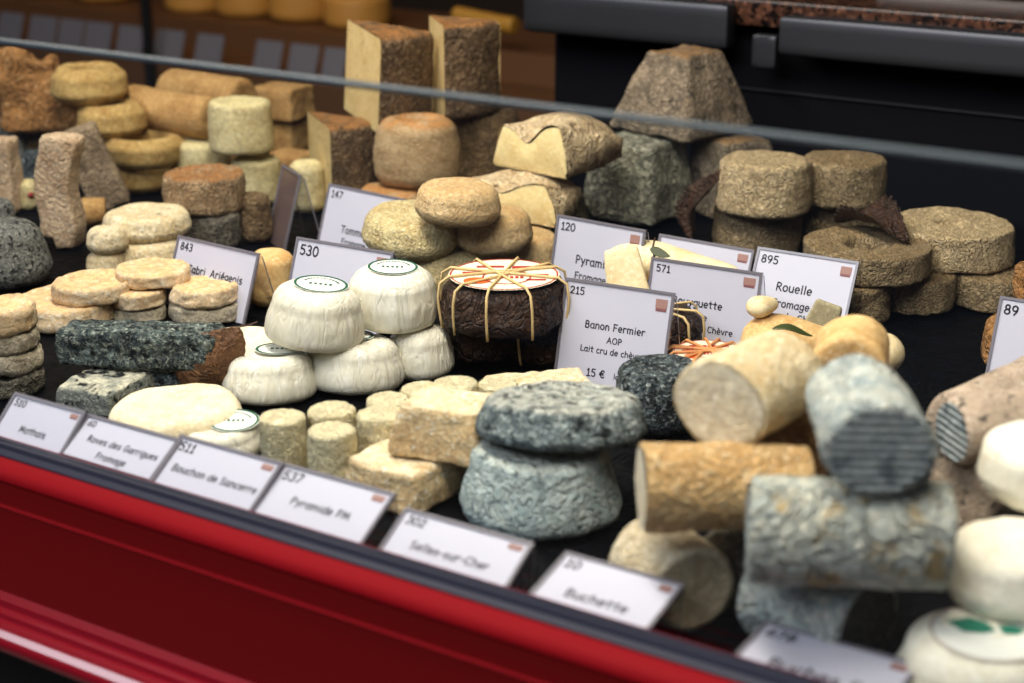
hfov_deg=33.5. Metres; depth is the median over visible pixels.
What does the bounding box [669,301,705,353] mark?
parcel
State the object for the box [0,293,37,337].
cheese round
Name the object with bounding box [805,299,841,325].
cheese slice
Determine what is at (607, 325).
price tag
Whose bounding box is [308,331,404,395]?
cheese
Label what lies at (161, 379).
brick
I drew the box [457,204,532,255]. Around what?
cheese round
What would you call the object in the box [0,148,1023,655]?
display shelf
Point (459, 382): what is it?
cheese
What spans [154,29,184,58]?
price card
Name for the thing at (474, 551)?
price tag
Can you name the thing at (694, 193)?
dry leaf
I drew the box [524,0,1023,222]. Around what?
display case back
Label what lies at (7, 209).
dome
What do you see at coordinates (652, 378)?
cheese wheel
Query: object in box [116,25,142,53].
price card
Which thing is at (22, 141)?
cheese slab
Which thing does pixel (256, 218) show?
cheese wheel
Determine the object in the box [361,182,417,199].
cheese round
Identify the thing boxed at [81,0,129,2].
cheese
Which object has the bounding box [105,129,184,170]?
cheese
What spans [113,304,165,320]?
cheese round
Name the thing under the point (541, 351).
parcel
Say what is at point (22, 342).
cheese round
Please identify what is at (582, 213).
cheese round
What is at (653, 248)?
cheese
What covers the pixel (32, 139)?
cheese wheel
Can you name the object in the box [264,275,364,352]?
cheese
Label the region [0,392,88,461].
price tag
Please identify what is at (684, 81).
pyramid
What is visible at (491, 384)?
cheese
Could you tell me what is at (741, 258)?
price tag
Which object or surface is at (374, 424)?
cheese
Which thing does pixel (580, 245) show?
price tag
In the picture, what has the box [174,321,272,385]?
cheese
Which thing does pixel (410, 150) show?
cheese wheel
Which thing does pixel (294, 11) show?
cheese
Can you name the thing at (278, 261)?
cheese round
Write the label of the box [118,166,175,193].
cheese
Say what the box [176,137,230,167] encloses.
cheese wheel
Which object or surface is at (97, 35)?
price card
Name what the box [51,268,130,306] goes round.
cheese round
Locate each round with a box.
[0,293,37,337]
[0,325,39,356]
[0,342,43,376]
[0,366,44,399]
[21,179,36,210]
[23,284,113,334]
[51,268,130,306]
[86,225,128,254]
[86,252,125,269]
[102,202,191,243]
[108,383,241,437]
[112,288,166,311]
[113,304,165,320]
[115,257,190,289]
[122,239,176,261]
[168,303,237,322]
[169,276,237,309]
[250,248,292,307]
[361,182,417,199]
[361,200,457,260]
[411,245,489,290]
[414,177,501,227]
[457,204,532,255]
[489,226,554,265]
[531,191,587,233]
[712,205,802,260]
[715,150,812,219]
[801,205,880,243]
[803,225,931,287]
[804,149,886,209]
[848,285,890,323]
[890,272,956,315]
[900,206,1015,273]
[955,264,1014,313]
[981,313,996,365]
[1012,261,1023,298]
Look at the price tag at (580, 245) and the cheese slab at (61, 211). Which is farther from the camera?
the cheese slab at (61, 211)
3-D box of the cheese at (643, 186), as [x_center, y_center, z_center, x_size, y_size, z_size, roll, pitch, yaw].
[0.132,-0.174,1.785,0.096,0.088,0.095,13,23,34]
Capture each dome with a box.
[0,197,15,217]
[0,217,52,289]
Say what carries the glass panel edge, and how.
on the countertop at (107, 575)
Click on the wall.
(513, 8)
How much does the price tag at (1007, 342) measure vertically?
0.068 m
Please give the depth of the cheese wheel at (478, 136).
1.83 m
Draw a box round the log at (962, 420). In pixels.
[936,386,1023,465]
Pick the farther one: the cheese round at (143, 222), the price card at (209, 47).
the price card at (209, 47)
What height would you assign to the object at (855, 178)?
0.047 m
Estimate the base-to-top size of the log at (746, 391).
0.053 m
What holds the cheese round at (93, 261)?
on the display shelf
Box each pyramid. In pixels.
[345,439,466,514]
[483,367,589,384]
[610,44,753,143]
[689,134,771,218]
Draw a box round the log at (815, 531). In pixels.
[745,475,957,590]
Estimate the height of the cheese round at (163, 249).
0.027 m
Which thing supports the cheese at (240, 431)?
on the display shelf
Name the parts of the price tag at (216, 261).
leg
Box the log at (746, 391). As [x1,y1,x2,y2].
[674,330,822,443]
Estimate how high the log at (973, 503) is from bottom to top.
0.053 m
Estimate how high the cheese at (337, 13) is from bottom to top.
0.062 m
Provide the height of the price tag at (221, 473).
0.054 m
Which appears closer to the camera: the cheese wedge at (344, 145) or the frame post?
the cheese wedge at (344, 145)
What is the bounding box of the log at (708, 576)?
[609,519,734,631]
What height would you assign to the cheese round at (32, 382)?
0.018 m
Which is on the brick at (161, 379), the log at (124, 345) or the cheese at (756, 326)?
the log at (124, 345)
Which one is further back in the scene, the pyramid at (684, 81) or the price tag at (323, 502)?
the pyramid at (684, 81)
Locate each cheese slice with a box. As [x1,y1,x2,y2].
[604,245,648,288]
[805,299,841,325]
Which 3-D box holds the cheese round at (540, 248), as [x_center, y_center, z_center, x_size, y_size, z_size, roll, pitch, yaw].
[0.010,-0.084,1.596,0.078,0.040,0.075,12,22,31]
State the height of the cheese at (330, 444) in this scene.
0.045 m
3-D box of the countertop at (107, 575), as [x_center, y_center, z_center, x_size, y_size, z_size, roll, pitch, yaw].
[-0.557,0.465,1.380,4.200,0.937,0.077,12,22,31]
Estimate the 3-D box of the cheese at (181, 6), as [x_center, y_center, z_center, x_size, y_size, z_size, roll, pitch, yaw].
[-0.659,-0.726,3.560,0.136,0.062,0.131,12,22,31]
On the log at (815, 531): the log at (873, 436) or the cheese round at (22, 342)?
the log at (873, 436)
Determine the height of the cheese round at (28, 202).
0.032 m
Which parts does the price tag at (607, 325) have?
leg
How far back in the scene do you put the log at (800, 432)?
0.98 m
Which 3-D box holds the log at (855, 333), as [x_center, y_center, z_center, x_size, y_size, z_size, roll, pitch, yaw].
[0.213,0.010,1.070,0.049,0.046,0.051,4,19,13]
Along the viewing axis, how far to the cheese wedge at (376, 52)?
1.78 m
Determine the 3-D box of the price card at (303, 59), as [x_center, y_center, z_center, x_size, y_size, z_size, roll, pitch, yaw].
[-0.381,-0.509,3.091,0.068,0.059,0.023,12,22,31]
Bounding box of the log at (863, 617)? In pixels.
[736,568,896,651]
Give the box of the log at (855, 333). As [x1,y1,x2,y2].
[813,314,889,366]
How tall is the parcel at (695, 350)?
0.035 m
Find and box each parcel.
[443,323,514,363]
[513,323,559,365]
[668,337,735,361]
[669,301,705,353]
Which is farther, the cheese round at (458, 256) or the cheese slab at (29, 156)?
the cheese slab at (29, 156)
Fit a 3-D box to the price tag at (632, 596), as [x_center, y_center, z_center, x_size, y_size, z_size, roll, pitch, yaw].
[0.049,0.147,0.912,0.074,0.041,0.045,12,22,31]
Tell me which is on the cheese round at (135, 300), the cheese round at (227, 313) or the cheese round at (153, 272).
the cheese round at (153, 272)
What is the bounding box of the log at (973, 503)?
[930,443,1023,530]
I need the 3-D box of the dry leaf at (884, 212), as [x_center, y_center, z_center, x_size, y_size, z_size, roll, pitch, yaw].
[0.317,-0.110,1.492,0.051,0.030,0.085,-12,22,-32]
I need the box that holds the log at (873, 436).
[805,354,938,498]
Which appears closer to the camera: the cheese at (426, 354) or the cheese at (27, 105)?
the cheese at (426, 354)
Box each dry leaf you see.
[674,171,719,238]
[834,194,908,241]
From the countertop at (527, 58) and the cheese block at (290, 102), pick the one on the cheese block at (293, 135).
the cheese block at (290, 102)
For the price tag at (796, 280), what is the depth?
1.42 m
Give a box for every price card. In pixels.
[0,12,23,39]
[28,15,57,43]
[57,18,84,46]
[83,21,112,50]
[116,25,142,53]
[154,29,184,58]
[194,33,224,63]
[253,39,283,70]
[287,43,319,74]
[321,47,346,78]
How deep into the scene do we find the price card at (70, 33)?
3.40 m
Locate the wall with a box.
[391,0,523,19]
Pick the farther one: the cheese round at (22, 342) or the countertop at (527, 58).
the countertop at (527, 58)
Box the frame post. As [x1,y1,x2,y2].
[140,0,156,87]
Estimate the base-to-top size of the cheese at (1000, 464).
0.037 m
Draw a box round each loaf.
[123,84,214,139]
[156,68,256,97]
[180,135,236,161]
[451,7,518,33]
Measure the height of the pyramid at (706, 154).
0.086 m
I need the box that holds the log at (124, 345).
[55,319,224,371]
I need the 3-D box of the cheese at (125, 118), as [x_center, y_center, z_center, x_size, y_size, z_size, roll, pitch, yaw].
[-0.447,-0.249,1.898,0.080,0.036,0.080,12,22,31]
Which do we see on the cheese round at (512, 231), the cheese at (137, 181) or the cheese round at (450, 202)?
the cheese round at (450, 202)
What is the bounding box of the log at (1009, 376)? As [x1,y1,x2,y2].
[926,355,1023,451]
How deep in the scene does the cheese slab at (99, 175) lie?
1.81 m
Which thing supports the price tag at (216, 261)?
on the display shelf
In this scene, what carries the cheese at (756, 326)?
on the display shelf
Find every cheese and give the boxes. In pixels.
[0,45,81,132]
[50,61,128,105]
[77,98,147,138]
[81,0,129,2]
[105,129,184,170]
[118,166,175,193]
[165,0,215,12]
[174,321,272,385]
[189,409,260,454]
[215,0,270,17]
[221,343,316,405]
[259,408,307,468]
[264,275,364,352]
[269,0,323,22]
[307,401,356,428]
[307,421,356,478]
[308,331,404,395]
[323,0,390,28]
[349,259,437,333]
[356,404,399,453]
[366,391,408,407]
[390,323,454,380]
[400,381,433,397]
[434,375,477,391]
[437,256,569,341]
[472,168,580,226]
[478,376,517,392]
[493,112,622,178]
[584,130,691,226]
[612,237,737,279]
[740,313,822,349]
[746,296,777,317]
[888,333,904,370]
[896,607,1023,682]
[947,517,1023,622]
[977,420,1023,511]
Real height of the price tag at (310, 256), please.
0.072 m
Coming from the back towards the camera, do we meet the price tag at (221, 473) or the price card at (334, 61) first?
the price card at (334, 61)
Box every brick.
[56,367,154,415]
[151,372,180,386]
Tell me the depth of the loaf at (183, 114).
1.89 m
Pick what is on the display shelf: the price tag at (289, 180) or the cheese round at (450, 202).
the price tag at (289, 180)
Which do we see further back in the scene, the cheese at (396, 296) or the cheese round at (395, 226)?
the cheese round at (395, 226)
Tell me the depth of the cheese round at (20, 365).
1.27 m
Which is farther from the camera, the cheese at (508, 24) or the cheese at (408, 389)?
the cheese at (508, 24)
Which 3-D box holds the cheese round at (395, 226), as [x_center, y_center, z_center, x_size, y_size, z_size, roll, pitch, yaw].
[-0.091,-0.102,1.538,0.090,0.042,0.093,5,19,14]
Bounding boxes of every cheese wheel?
[26,132,53,148]
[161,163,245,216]
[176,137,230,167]
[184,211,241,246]
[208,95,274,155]
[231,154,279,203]
[240,191,272,242]
[289,159,324,213]
[373,113,460,189]
[432,106,519,177]
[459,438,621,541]
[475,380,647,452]
[616,354,692,436]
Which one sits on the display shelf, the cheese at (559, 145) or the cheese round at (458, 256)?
the cheese round at (458, 256)
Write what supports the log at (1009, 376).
on the display shelf
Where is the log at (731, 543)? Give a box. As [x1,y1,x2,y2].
[694,529,744,608]
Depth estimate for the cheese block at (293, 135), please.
2.09 m
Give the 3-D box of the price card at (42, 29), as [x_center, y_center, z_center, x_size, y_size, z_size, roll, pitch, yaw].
[-0.952,-0.628,3.444,0.079,0.059,0.023,12,22,31]
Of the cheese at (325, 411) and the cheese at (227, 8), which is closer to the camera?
the cheese at (325, 411)
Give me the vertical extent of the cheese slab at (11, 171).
0.083 m
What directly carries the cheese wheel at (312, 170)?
on the display shelf
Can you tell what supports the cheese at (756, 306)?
on the cheese at (756, 326)
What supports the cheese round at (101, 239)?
on the cheese round at (93, 261)
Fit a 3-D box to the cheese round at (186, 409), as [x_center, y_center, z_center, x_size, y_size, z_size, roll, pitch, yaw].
[-0.237,0.055,1.201,0.096,0.029,0.099,12,22,31]
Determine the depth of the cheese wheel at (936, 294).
1.47 m
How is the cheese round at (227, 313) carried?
on the display shelf
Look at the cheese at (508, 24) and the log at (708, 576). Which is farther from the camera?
the cheese at (508, 24)
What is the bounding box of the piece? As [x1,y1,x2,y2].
[388,382,491,467]
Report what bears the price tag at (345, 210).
on the display shelf
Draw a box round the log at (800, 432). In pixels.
[755,410,829,476]
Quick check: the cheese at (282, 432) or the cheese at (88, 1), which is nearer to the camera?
the cheese at (282, 432)
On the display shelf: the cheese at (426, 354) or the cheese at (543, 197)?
the cheese at (426, 354)
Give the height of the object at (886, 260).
0.029 m
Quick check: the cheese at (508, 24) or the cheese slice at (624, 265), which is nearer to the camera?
the cheese slice at (624, 265)
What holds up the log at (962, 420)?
on the log at (973, 503)
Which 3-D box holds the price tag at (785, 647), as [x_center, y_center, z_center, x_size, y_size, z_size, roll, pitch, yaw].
[0.155,0.173,0.851,0.085,0.031,0.047,12,22,31]
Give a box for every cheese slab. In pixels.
[0,117,27,159]
[0,136,22,213]
[21,148,38,179]
[34,132,86,248]
[64,121,129,209]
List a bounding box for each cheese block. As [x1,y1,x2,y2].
[254,81,315,121]
[268,117,308,152]
[269,148,308,170]
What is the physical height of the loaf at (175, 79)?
0.052 m
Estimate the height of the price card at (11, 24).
0.059 m
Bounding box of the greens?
[772,323,811,336]
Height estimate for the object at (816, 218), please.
0.052 m
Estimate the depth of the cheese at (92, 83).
1.87 m
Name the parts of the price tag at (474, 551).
leg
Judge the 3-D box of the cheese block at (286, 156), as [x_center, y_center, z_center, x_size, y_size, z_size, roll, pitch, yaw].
[-0.254,-0.203,1.959,0.051,0.032,0.050,8,20,22]
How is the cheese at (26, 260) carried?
on the display shelf
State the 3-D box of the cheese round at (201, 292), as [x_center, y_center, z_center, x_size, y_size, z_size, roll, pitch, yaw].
[-0.264,-0.043,1.461,0.058,0.018,0.060,12,22,31]
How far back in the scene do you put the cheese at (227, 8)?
3.44 m
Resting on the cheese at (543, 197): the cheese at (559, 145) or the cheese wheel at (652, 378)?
the cheese at (559, 145)
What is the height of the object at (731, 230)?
0.051 m
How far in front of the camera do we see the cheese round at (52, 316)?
1.43 m
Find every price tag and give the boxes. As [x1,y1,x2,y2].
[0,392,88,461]
[59,413,182,481]
[148,434,283,510]
[165,235,273,324]
[254,462,396,543]
[268,164,318,249]
[289,237,396,334]
[317,183,406,247]
[378,507,534,589]
[529,551,684,637]
[551,214,648,282]
[554,277,679,387]
[648,256,765,342]
[658,233,754,270]
[734,620,913,682]
[753,246,861,319]
[985,296,1023,373]
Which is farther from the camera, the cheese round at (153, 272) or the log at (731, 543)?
the cheese round at (153, 272)
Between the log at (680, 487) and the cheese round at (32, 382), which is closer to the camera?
the log at (680, 487)
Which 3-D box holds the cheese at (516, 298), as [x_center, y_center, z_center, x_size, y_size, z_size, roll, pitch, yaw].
[-0.006,-0.033,1.327,0.104,0.045,0.104,12,22,31]
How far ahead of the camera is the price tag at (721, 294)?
1.39 m
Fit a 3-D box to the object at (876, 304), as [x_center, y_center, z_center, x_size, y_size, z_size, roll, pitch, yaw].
[0.290,-0.038,1.465,0.073,0.037,0.071,12,22,31]
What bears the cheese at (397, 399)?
on the display shelf
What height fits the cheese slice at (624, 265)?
0.050 m
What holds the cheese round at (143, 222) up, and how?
on the cheese round at (163, 249)
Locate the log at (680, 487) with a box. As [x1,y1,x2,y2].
[635,441,815,533]
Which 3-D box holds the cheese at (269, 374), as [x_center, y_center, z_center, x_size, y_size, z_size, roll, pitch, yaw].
[-0.183,0.025,1.283,0.073,0.039,0.075,5,19,14]
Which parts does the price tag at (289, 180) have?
leg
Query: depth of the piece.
1.08 m
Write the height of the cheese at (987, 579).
0.036 m
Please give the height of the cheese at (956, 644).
0.044 m
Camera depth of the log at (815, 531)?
0.83 m
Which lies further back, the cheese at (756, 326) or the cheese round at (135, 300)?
the cheese round at (135, 300)
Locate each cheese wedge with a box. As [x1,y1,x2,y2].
[307,111,379,208]
[344,20,433,131]
[429,15,500,119]
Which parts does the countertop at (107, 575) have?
kick panel, moulding, panel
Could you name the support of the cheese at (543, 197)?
on the cheese round at (582, 213)
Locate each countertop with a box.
[0,0,554,121]
[0,436,827,682]
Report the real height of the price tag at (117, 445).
0.053 m
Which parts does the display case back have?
panel, steel rail, steel plate, panel trim, steel rail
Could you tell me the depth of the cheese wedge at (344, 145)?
1.79 m
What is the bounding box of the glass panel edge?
[0,38,1023,169]
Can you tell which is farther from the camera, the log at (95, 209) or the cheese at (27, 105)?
the cheese at (27, 105)
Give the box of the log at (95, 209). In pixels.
[81,197,106,226]
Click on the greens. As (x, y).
(790, 327)

